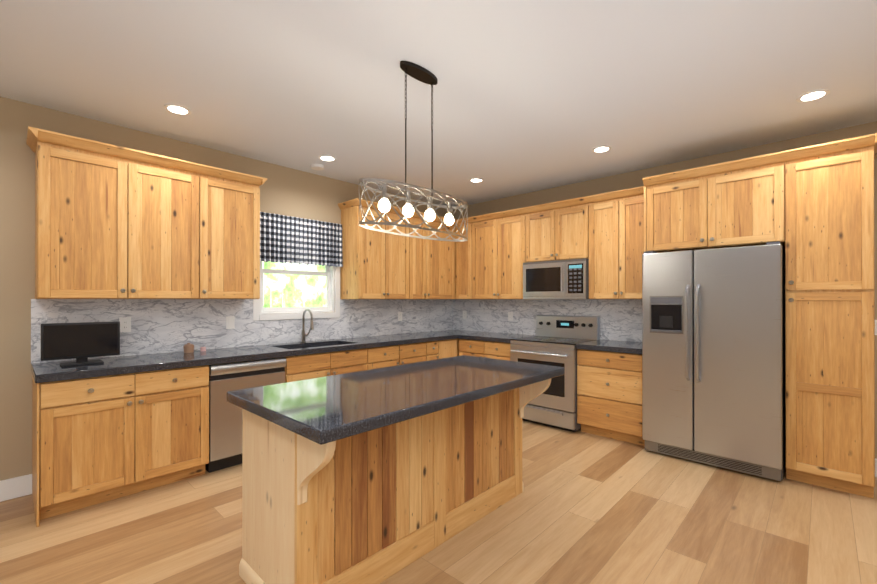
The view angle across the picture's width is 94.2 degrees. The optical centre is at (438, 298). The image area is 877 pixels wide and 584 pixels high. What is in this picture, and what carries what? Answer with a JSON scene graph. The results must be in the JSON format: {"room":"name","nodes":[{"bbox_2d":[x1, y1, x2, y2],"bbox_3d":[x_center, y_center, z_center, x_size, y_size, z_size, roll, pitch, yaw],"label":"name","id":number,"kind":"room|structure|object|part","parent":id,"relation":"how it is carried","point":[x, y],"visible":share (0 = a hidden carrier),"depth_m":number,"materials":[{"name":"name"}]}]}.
{"room":"kitchen","nodes":[
{"label":"kitchen","id":0,"kind":"room"},
{"bbox_2d":[0,96,452,480],"bbox_3d":[-2.256,0.000,3.597,0.120,2.740,7.320,0,0,43],"label":"wall","id":1,"kind":"structure","parent":0,"point":[285,191],"depth_m":2.86,"materials":[{"name":"beige paint"}]},
{"bbox_2d":[0,474,31,501],"bbox_3d":[-3.786,1.297,1.876,0.015,0.140,2.720,0,0,43],"label":"baseboard","id":2,"kind":"structure","parent":1,"relation":"attached to","point":[16,487],"depth_m":2.80,"materials":[{"name":"white wood"}]},
{"bbox_2d":[34,128,209,298],"bbox_3d":[-2.381,-0.548,3.129,0.339,1.094,1.007,0,0,43],"label":"upper cabinet","id":3,"kind":"object","parent":1,"relation":"attached to","point":[114,222],"depth_m":2.95,"materials":[{"name":"brown wood"}]},
{"bbox_2d":[210,166,261,298],"bbox_3d":[-1.929,-0.547,3.608,0.339,1.094,0.555,0,0,43],"label":"upper cabinet","id":4,"kind":"object","parent":1,"relation":"attached to","point":[234,196],"depth_m":3.54,"materials":[{"name":"brown wood"}]},
{"bbox_2d":[31,299,454,363],"bbox_3d":[-1.319,0.229,4.492,0.011,0.454,4.489,0,0,43],"label":"tile backsplash","id":5,"kind":"structure","parent":1,"relation":"attached to","point":[165,325],"depth_m":3.73,"materials":[{"name":"stone"}]},
{"bbox_2d":[119,317,130,331],"bbox_3d":[-2.489,0.204,3.239,0.007,0.118,0.075,0,0,43],"label":"electrical outlet plate","id":6,"kind":"object","parent":5,"relation":"attached to","point":[125,324],"visible":0.85,"depth_m":3.24,"materials":[{"name":"white plastic"}]},
{"bbox_2d":[226,316,234,328],"bbox_3d":[-1.947,0.220,3.813,0.008,0.118,0.075,0,0,43],"label":"switch plate","id":7,"kind":"object","parent":5,"relation":"attached to","point":[230,322],"visible":1,"depth_m":3.81,"materials":[{"name":"white plastic"}]},
{"bbox_2d":[398,312,401,320],"bbox_3d":[-0.502,0.228,5.344,0.007,0.118,0.075,0,0,43],"label":"electrical outlet plate","id":8,"kind":"object","parent":5,"relation":"attached to","point":[399,316],"visible":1,"depth_m":5.34,"materials":[{"name":"white plastic"}]},
{"bbox_2d":[253,261,339,320],"bbox_3d":[-1.513,-0.284,4.368,0.141,0.990,0.980,0,0,43],"label":"window unit","id":9,"kind":"structure","parent":1,"relation":"in","point":[332,279],"depth_m":4.39,"materials":[{"name":"white"}]},
{"bbox_2d":[260,212,342,266],"bbox_3d":[-1.459,-0.608,4.283,0.044,0.491,1.050,0,0,43],"label":"valance curtain","id":10,"kind":"object","parent":9,"relation":"attached to","point":[289,239],"visible":0.92,"depth_m":4.29,"materials":[{"name":"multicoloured fabric"}]},
{"bbox_2d":[338,198,413,298],"bbox_3d":[-0.722,-0.545,4.887,0.339,1.094,0.822,0,0,43],"label":"upper cabinet","id":11,"kind":"object","parent":1,"relation":"attached to","point":[376,265],"depth_m":4.67,"materials":[{"name":"brown wood"}]},
{"bbox_2d":[414,211,429,298],"bbox_3d":[-0.382,-0.544,5.247,0.339,1.094,0.412,0,0,43],"label":"upper cabinet","id":12,"kind":"object","parent":1,"relation":"attached to","point":[421,247],"depth_m":5.19,"materials":[{"name":"brown wood"}]},
{"bbox_2d":[430,215,455,298],"bbox_3d":[-0.110,-0.543,5.534,0.339,1.094,0.623,0,0,43],"label":"upper cabinet","id":13,"kind":"object","parent":1,"relation":"attached to","point":[442,253],"depth_m":5.47,"materials":[{"name":"brown wood"}]},
{"bbox_2d":[0,420,876,583],"bbox_3d":[0.146,1.415,1.244,6.840,0.100,7.440,0,0,43],"label":"floor","id":14,"kind":"structure","parent":0,"point":[585,508],"depth_m":2.39,"materials":[{"name":"brown wood"}]},
{"bbox_2d":[32,365,208,526],"bbox_3d":[-2.308,0.936,3.000,0.618,0.864,0.947,0,0,43],"label":"base cabinet","id":15,"kind":"object","parent":14,"relation":"on","point":[98,440],"depth_m":2.73,"materials":[{"name":"brown wood"}]},
{"bbox_2d":[205,357,285,472],"bbox_3d":[-1.759,0.938,3.556,0.616,0.863,0.607,0,0,43],"label":"dishwasher","id":16,"kind":"object","parent":14,"relation":"on","point":[225,432],"visible":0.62,"depth_m":3.25,"materials":[{"name":"grey metal"}]},
{"bbox_2d":[328,341,431,375],"bbox_3d":[-0.660,0.940,4.745,0.618,0.864,0.984,0,0,43],"label":"base cabinet","id":17,"kind":"object","parent":14,"relation":"on","point":[348,361],"depth_m":4.31,"materials":[{"name":"brown wood"}]},
{"bbox_2d":[31,330,470,382],"bbox_3d":[-1.087,0.481,4.271,0.645,0.050,4.486,0,0,43],"label":"countertop","id":18,"kind":"structure","parent":17,"relation":"on","point":[52,371],"depth_m":3.29,"materials":[{"name":"stone"}]},
{"bbox_2d":[41,321,119,366],"bbox_3d":[-2.486,0.308,2.844,0.160,0.290,0.415,0,0,43],"label":"tv","id":19,"kind":"object","parent":18,"relation":"on","point":[81,342],"visible":0.98,"depth_m":2.82,"materials":[{"name":"black plastic"}]},
{"bbox_2d":[183,343,193,352],"bbox_3d":[-2.129,0.414,3.476,0.081,0.080,0.082,0,0,43],"label":"jar candle","id":20,"kind":"object","parent":18,"relation":"on","point":[188,347],"visible":1,"depth_m":3.45,"materials":[{"name":"beige ceramic"}]},
{"bbox_2d":[300,309,313,342],"bbox_3d":[-1.342,0.279,4.233,0.226,0.355,0.101,0,0,43],"label":"faucet","id":21,"kind":"object","parent":18,"relation":"on","point":[303,326],"visible":1,"depth_m":4.26,"materials":[{"name":"silver metal"}]},
{"bbox_2d":[239,379,550,583],"bbox_3d":[-0.110,0.935,2.380,0.780,0.866,1.732,0,0,43],"label":"kitchen island","id":22,"kind":"object","parent":14,"relation":"on","point":[376,476],"depth_m":1.97,"materials":[{"name":"brown wood"}]},
{"bbox_2d":[227,355,564,446],"bbox_3d":[-0.098,0.512,2.349,0.870,0.120,1.810,0,0,43],"label":"island countertop","id":23,"kind":"structure","parent":22,"relation":"on","point":[322,411],"depth_m":1.97,"materials":[{"name":"grey stone"}]},
{"bbox_2d":[432,341,439,359],"bbox_3d":[-0.314,0.940,5.111,0.618,0.864,0.272,0,0,43],"label":"base cabinet","id":24,"kind":"object","parent":14,"relation":"on","point":[435,344],"depth_m":4.96,"materials":[{"name":"brown wood"}]},
{"bbox_2d":[440,339,459,358],"bbox_3d":[-0.124,0.941,5.312,0.618,0.864,0.406,0,0,43],"label":"base cabinet","id":25,"kind":"object","parent":14,"relation":"on","point":[448,348],"depth_m":5.14,"materials":[{"name":"brown wood"}]},
{"bbox_2d":[459,339,509,360],"bbox_3d":[0.766,0.940,5.183,0.805,0.864,0.618,0,0,43],"label":"base cabinet","id":26,"kind":"object","parent":14,"relation":"on","point":[486,349],"depth_m":4.95,"materials":[{"name":"brown wood"}]},
{"bbox_2d":[459,331,535,342],"bbox_3d":[0.765,0.483,5.167,0.788,0.050,0.641,0,0,43],"label":"countertop","id":27,"kind":"structure","parent":26,"relation":"on","point":[475,335],"depth_m":5.07,"materials":[{"name":"stone"}]},
{"bbox_2d":[510,315,599,431],"bbox_3d":[1.292,0.784,4.592,0.760,1.175,0.715,0,0,43],"label":"range","id":28,"kind":"object","parent":14,"relation":"on","point":[555,340],"visible":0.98,"depth_m":4.37,"materials":[{"name":"grey metal"}]},
{"bbox_2d":[577,349,644,445],"bbox_3d":[1.850,0.938,4.159,0.633,0.864,0.618,0,0,43],"label":"base cabinet","id":29,"kind":"object","parent":14,"relation":"on","point":[609,395],"depth_m":3.93,"materials":[{"name":"brown wood"}]},
{"bbox_2d":[576,340,641,354],"bbox_3d":[1.842,0.481,4.150,0.638,0.050,0.641,0,0,43],"label":"countertop","id":30,"kind":"structure","parent":29,"relation":"on","point":[629,347],"depth_m":4.00,"materials":[{"name":"stone"}]},
{"bbox_2d":[642,241,785,480],"bbox_3d":[2.374,0.473,3.533,0.956,1.793,0.754,0,0,43],"label":"fridge","id":31,"kind":"object","parent":14,"relation":"on","point":[713,357],"visible":1,"depth_m":3.25,"materials":[{"name":"grey metal"}]},
{"bbox_2d":[642,133,876,498],"bbox_3d":[2.608,0.138,3.414,1.485,2.464,0.663,0,0,43],"label":"pantry","id":32,"kind":"object","parent":14,"relation":"on","point":[810,209],"visible":0.98,"depth_m":2.94,"materials":[{"name":"brown wood"}]},
{"bbox_2d":[0,0,876,205],"bbox_3d":[0.146,-1.425,1.250,6.840,0.100,7.440,0,0,43],"label":"ceiling","id":33,"kind":"structure","parent":0,"point":[528,96],"depth_m":2.54,"materials":[{"name":"white paint"}]},
{"bbox_2d":[164,104,191,114],"bbox_3d":[-1.884,-1.367,2.946,0.170,0.007,0.170,0,0,43],"label":"recessed light","id":34,"kind":"object","parent":33,"relation":"in","point":[177,109],"visible":1,"depth_m":2.93,"materials":[{"name":"white"}]},
{"bbox_2d":[311,163,323,169],"bbox_3d":[-1.240,-1.354,4.181,0.130,0.030,0.130,0,0,43],"label":"smoke detector","id":35,"kind":"object","parent":33,"relation":"attached to","point":[315,166],"visible":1,"depth_m":4.15,"materials":[{"name":"white plastic"}]},
{"bbox_2d":[318,155,336,161],"bbox_3d":[-1.078,-1.365,3.959,0.170,0.007,0.170,0,0,43],"label":"recessed light","id":36,"kind":"object","parent":33,"relation":"in","point":[328,158],"visible":1,"depth_m":3.95,"materials":[{"name":"white"}]},
{"bbox_2d":[359,61,467,241],"bbox_3d":[-0.115,-0.882,2.458,0.263,0.979,0.863,0,0,43],"label":"pendant light","id":37,"kind":"object","parent":33,"relation":"hanging from","point":[418,72],"depth_m":2.39,"materials":[{"name":"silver metal"}]},
{"bbox_3d":[-0.301,-0.518,2.261,0.067,0.078,0.065,0,0,43],"label":"pendant light bulb","id":38,"kind":"part","parent":37,"relation":"part of","materials":[{"name":"white glass"}]},
{"bbox_3d":[-0.177,-0.517,2.392,0.067,0.078,0.065,0,0,43],"label":"pendant light bulb","id":39,"kind":"part","parent":37,"relation":"part of","materials":[{"name":"white glass"}]},
{"bbox_3d":[-0.054,-0.517,2.522,0.067,0.078,0.065,0,0,43],"label":"pendant light bulb","id":40,"kind":"part","parent":37,"relation":"part of","materials":[{"name":"white glass"}]},
{"bbox_3d":[0.070,-0.517,2.653,0.067,0.078,0.065,0,0,43],"label":"pendant light bulb","id":41,"kind":"part","parent":37,"relation":"part of","materials":[{"name":"white glass"}]},
{"bbox_2d":[469,178,483,182],"bbox_3d":[0.436,-1.364,4.689,0.170,0.007,0.170,0,0,43],"label":"recessed light","id":42,"kind":"object","parent":33,"relation":"in","point":[475,180],"visible":0.98,"depth_m":4.68,"materials":[{"name":"white"}]},
{"bbox_2d":[592,146,611,152],"bbox_3d":[1.490,-1.366,3.721,0.170,0.007,0.170,0,0,43],"label":"recessed light","id":43,"kind":"object","parent":33,"relation":"in","point":[600,149],"visible":1,"depth_m":3.71,"materials":[{"name":"white"}]},
{"bbox_2d":[796,89,829,101],"bbox_3d":[2.522,-1.368,2.747,0.170,0.007,0.170,0,0,43],"label":"recessed light","id":44,"kind":"object","parent":33,"relation":"in","point":[813,95],"visible":1,"depth_m":2.74,"materials":[{"name":"white"}]},
{"bbox_2d":[453,121,876,457],"bbox_3d":[2.659,0.001,3.908,6.600,2.740,0.120,0,0,43],"label":"wall","id":45,"kind":"structure","parent":0,"point":[628,180],"depth_m":4.13,"materials":[{"name":"beige paint"}]},
{"bbox_2d":[455,216,474,298],"bbox_3d":[0.476,-0.543,5.652,0.349,1.094,0.339,0,0,43],"label":"upper cabinet","id":46,"kind":"object","parent":45,"relation":"attached to","point":[465,251],"depth_m":5.52,"materials":[{"name":"brown wood"}]},
{"bbox_2d":[475,206,530,298],"bbox_3d":[0.857,-0.544,5.292,0.940,1.094,0.339,0,0,43],"label":"upper cabinet","id":47,"kind":"object","parent":45,"relation":"attached to","point":[502,238],"depth_m":5.12,"materials":[{"name":"brown wood"}]},
{"bbox_2d":[455,299,641,341],"bbox_3d":[1.264,0.231,5.132,2.829,0.454,0.011,0,0,43],"label":"tile backsplash","id":48,"kind":"structure","parent":45,"relation":"attached to","point":[620,319],"depth_m":5.10,"materials":[{"name":"stone"}]},
{"bbox_2d":[463,311,466,318],"bbox_3d":[0.382,0.229,5.953,0.075,0.118,0.007,0,0,43],"label":"electrical outlet plate","id":49,"kind":"object","parent":48,"relation":"attached to","point":[464,314],"visible":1,"depth_m":5.95,"materials":[{"name":"white plastic"}]},
{"bbox_2d":[508,312,512,320],"bbox_3d":[0.956,0.228,5.411,0.075,0.118,0.007,0,0,43],"label":"electrical outlet plate","id":50,"kind":"object","parent":48,"relation":"attached to","point":[510,316],"visible":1,"depth_m":5.41,"materials":[{"name":"white plastic"}]},
{"bbox_2d":[531,196,586,261],"bbox_3d":[1.435,-0.765,4.747,0.771,0.654,0.339,0,0,43],"label":"upper cabinet","id":51,"kind":"object","parent":45,"relation":"attached to","point":[558,229],"depth_m":4.58,"materials":[{"name":"brown wood"}]},
{"bbox_2d":[523,258,588,298],"bbox_3d":[1.393,-0.215,4.701,0.760,0.430,0.457,0,0,43],"label":"microwave","id":52,"kind":"object","parent":51,"relation":"attached to","point":[562,279],"visible":1,"depth_m":4.54,"materials":[{"name":"grey metal"}]},
{"bbox_2d":[579,186,643,298],"bbox_3d":[1.924,-0.546,4.284,0.694,1.094,0.339,0,0,43],"label":"upper cabinet","id":53,"kind":"object","parent":45,"relation":"attached to","point":[603,233],"depth_m":4.16,"materials":[{"name":"brown wood"}]},
{"bbox_2d":[875,458,876,476],"bbox_3d":[4.180,1.298,2.376,2.288,0.140,0.015,0,0,43],"label":"baseboard","id":54,"kind":"structure","parent":45,"relation":"attached to","point":[875,467],"depth_m":3.14,"materials":[{"name":"white"}]},
{"bbox_2d":[875,320,876,334],"bbox_3d":[3.403,0.219,3.116,0.118,0.118,0.008,0,0,43],"label":"switch plate","id":55,"kind":"object","parent":45,"relation":"attached to","point":[875,327],"visible":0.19,"depth_m":3.14,"materials":[{"name":"white plastic"}]},
{"label":"outside","id":56,"kind":"structure","parent":0,"visible":0},
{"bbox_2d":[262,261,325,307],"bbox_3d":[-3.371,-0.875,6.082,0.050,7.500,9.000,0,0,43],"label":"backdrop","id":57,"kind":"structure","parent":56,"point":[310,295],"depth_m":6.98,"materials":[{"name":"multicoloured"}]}
]}

